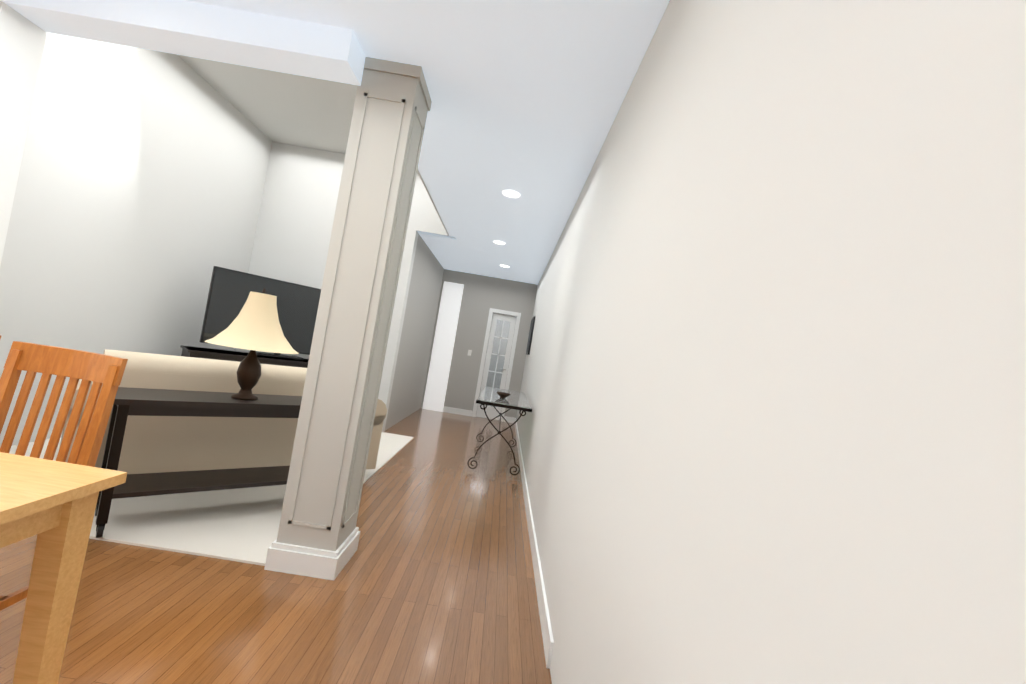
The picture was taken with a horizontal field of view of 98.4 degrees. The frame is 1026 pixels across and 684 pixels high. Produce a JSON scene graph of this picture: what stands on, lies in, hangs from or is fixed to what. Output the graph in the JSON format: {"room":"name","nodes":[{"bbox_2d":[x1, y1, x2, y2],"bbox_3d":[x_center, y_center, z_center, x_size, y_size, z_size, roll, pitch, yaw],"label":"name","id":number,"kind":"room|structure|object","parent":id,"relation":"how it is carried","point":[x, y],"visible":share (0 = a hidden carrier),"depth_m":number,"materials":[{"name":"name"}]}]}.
{"room":"dining room and living room","nodes":[
{"label":"dining room and living room","id":0,"kind":"room"},
{"bbox_2d":[0,69,260,446],"bbox_3d":[-3.561,-0.663,0.100,0.150,2.740,11.850,9,-2,-1],"label":"wall","id":1,"kind":"structure","parent":0,"point":[123,235],"depth_m":3.79,"materials":[{"name":"white paint"}]},
{"bbox_2d":[0,1,11,56],"bbox_3d":[-3.086,-0.442,2.092,0.832,2.580,0.014,9,-2,-1],"label":"trim","id":2,"kind":"structure","parent":1,"relation":"attached to","point":[5,10],"depth_m":2.16,"materials":[{"name":"white paint"}]},
{"bbox_2d":[2,0,365,85],"bbox_3d":[-1.634,-1.588,2.257,1.690,0.160,0.200,9,-2,-1],"label":"header beam","id":3,"kind":"structure","parent":0,"point":[255,40],"depth_m":2.17,"materials":[{"name":"white paint"}]},
{"bbox_2d":[0,408,551,683],"bbox_3d":[-3.841,0.773,1.481,8.600,0.100,14.700,9,-2,-1],"label":"floor","id":4,"kind":"structure","parent":0,"point":[433,582],"depth_m":2.06,"materials":[{"name":"brown wood"}]},
{"bbox_2d":[0,452,126,683],"bbox_3d":[-1.917,0.621,0.774,1.530,0.780,0.950,9,-2,-1],"label":"dining table","id":5,"kind":"object","parent":4,"relation":"on","point":[51,504],"visible":1,"depth_m":1.15,"materials":[{"name":"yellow wood"}]},
{"bbox_2d":[0,341,127,610],"bbox_3d":[-1.815,0.533,1.494,0.450,1.030,0.530,9,-2,-1],"label":"dining chair","id":6,"kind":"object","parent":4,"relation":"on","point":[62,364],"visible":0.5,"depth_m":1.71,"materials":[{"name":"brown wood"}]},
{"bbox_2d":[9,432,413,565],"bbox_3d":[-2.531,1.012,4.069,2.530,0.012,3.560,9,-2,-1],"label":"room carpet","id":7,"kind":"object","parent":4,"relation":"on","point":[240,525],"visible":0.25,"depth_m":2.65,"materials":[{"name":"beige carpet"}]},
{"bbox_2d":[95,387,301,537],"bbox_3d":[-1.796,0.718,2.814,1.240,0.730,0.380,11,-2,-44],"label":"table","id":8,"kind":"object","parent":7,"relation":"on","point":[144,402],"visible":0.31,"depth_m":2.58,"materials":[{"name":"black wood"}]},
{"bbox_2d":[205,288,298,399],"bbox_3d":[-1.664,0.005,2.850,0.530,0.720,0.530,11,-2,-44],"label":"table lamp","id":9,"kind":"object","parent":8,"relation":"on","point":[254,326],"visible":1,"depth_m":2.77,"materials":[{"name":"beige fabric"}]},
{"bbox_2d":[59,349,386,473],"bbox_3d":[-2.207,0.583,3.601,2.054,0.910,0.940,11,-2,-44],"label":"sofa","id":10,"kind":"object","parent":7,"relation":"on","point":[155,444],"visible":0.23,"depth_m":3.02,"materials":[{"name":"beige fabric"}]},
{"bbox_2d":[180,345,308,367],"bbox_3d":[-2.780,0.580,5.071,1.740,0.820,0.500,11,-2,-44],"label":"tv stand","id":11,"kind":"object","parent":7,"relation":"on","point":[207,353],"visible":0.17,"depth_m":4.66,"materials":[{"name":"black wood"}]},
{"bbox_2d":[200,266,320,359],"bbox_3d":[-2.642,-0.261,5.097,1.500,0.860,0.220,11,-2,-44],"label":"television","id":12,"kind":"object","parent":11,"relation":"on","point":[230,290],"visible":0.56,"depth_m":4.92,"materials":[{"name":"black plastic"}]},
{"bbox_2d":[467,386,531,474],"bbox_3d":[-0.166,1.034,5.451,0.580,0.761,1.880,9,-2,-1],"label":"console table","id":13,"kind":"object","parent":4,"relation":"on","point":[515,399],"visible":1,"depth_m":4.75,"materials":[{"name":"black metal"}]},
{"bbox_2d":[497,391,510,397],"bbox_3d":[-0.113,0.615,5.104,0.170,0.060,0.170,9,-2,-1],"label":"bowl","id":14,"kind":"object","parent":13,"relation":"on","point":[503,394],"visible":1,"depth_m":5.06,"materials":[{"name":"brown metal"}]},
{"bbox_2d":[234,204,333,358],"bbox_3d":[-2.704,-0.341,5.960,2.100,2.740,0.150,9,-2,-1],"label":"wall","id":15,"kind":"structure","parent":0,"point":[290,245],"depth_m":5.91,"materials":[{"name":"white paint"}]},
{"bbox_2d":[264,57,431,579],"bbox_3d":[-0.880,-0.149,2.495,0.360,2.740,0.360,9,-2,-1],"label":"column","id":16,"kind":"structure","parent":0,"point":[318,535],"depth_m":2.35,"materials":[{"name":"grey paint"}]},
{"bbox_2d":[40,0,669,284],"bbox_3d":[-3.041,-2.407,1.584,7.850,0.960,14.700,9,-2,-1],"label":"ceiling","id":17,"kind":"structure","parent":0,"point":[527,97],"depth_m":3.48,"materials":[{"name":"white paint"}]},
{"bbox_2d":[493,241,504,244],"bbox_3d":[-0.181,-1.314,5.860,0.164,0.010,0.164,9,-2,-1],"label":"recessed light","id":18,"kind":"object","parent":17,"relation":"in","point":[499,242],"visible":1,"depth_m":5.87,"materials":[{"name":"white"}]},
{"bbox_2d":[502,190,519,197],"bbox_3d":[-0.016,-1.344,4.022,0.164,0.010,0.164,9,-2,-1],"label":"recessed light","id":19,"kind":"object","parent":17,"relation":"in","point":[510,193],"visible":1,"depth_m":4.02,"materials":[{"name":"white"}]},
{"bbox_2d":[378,229,443,431],"bbox_3d":[-1.616,-0.122,7.249,0.150,2.740,2.700,9,-2,-1],"label":"wall","id":20,"kind":"structure","parent":0,"point":[409,343],"depth_m":6.56,"materials":[{"name":"white paint"}]},
{"bbox_2d":[421,269,536,421],"bbox_3d":[-0.729,0.068,8.685,2.000,2.740,0.150,9,-2,-1],"label":"wall","id":21,"kind":"structure","parent":0,"point":[482,295],"depth_m":8.62,"materials":[{"name":"grey paint"}]},
{"bbox_2d":[422,281,520,422],"bbox_3d":[-0.662,0.197,8.592,1.788,2.500,0.030,9,-2,-1],"label":"trim","id":22,"kind":"structure","parent":21,"relation":"attached to","point":[442,349],"depth_m":8.57,"materials":[{"name":"white"}]},
{"bbox_2d":[476,313,515,419],"bbox_3d":[-0.325,0.477,8.636,0.462,2.052,0.099,9,-2,-1],"label":"french door","id":23,"kind":"structure","parent":21,"relation":"in","point":[491,412],"depth_m":8.65,"materials":[{"name":"white"}]},
{"bbox_2d":[485,320,515,408],"bbox_3d":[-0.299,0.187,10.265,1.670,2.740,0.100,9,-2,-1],"label":"window","id":24,"kind":"structure","parent":0,"point":[497,382],"depth_m":10.21,"materials":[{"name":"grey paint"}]},
{"bbox_2d":[516,0,1025,683],"bbox_3d":[0.459,0.042,1.578,0.150,2.740,14.700,9,-2,-1],"label":"wall","id":25,"kind":"structure","parent":0,"point":[772,426],"depth_m":0.63,"materials":[{"name":"white paint"}]},
{"bbox_2d":[526,316,535,354],"bbox_3d":[0.306,-0.099,7.802,0.033,0.650,0.750,9,-2,-1],"label":"framed picture","id":26,"kind":"object","parent":25,"relation":"attached to","point":[530,336],"visible":1,"depth_m":7.47,"materials":[{"name":"black plastic"}]},
{"bbox_2d":[514,418,553,668],"bbox_3d":[0.099,1.430,5.235,0.014,0.110,6.700,9,-2,-1],"label":"trim","id":27,"kind":"structure","parent":25,"relation":"attached to","point":[548,642],"depth_m":2.54,"materials":[{"name":"white"}]}
]}

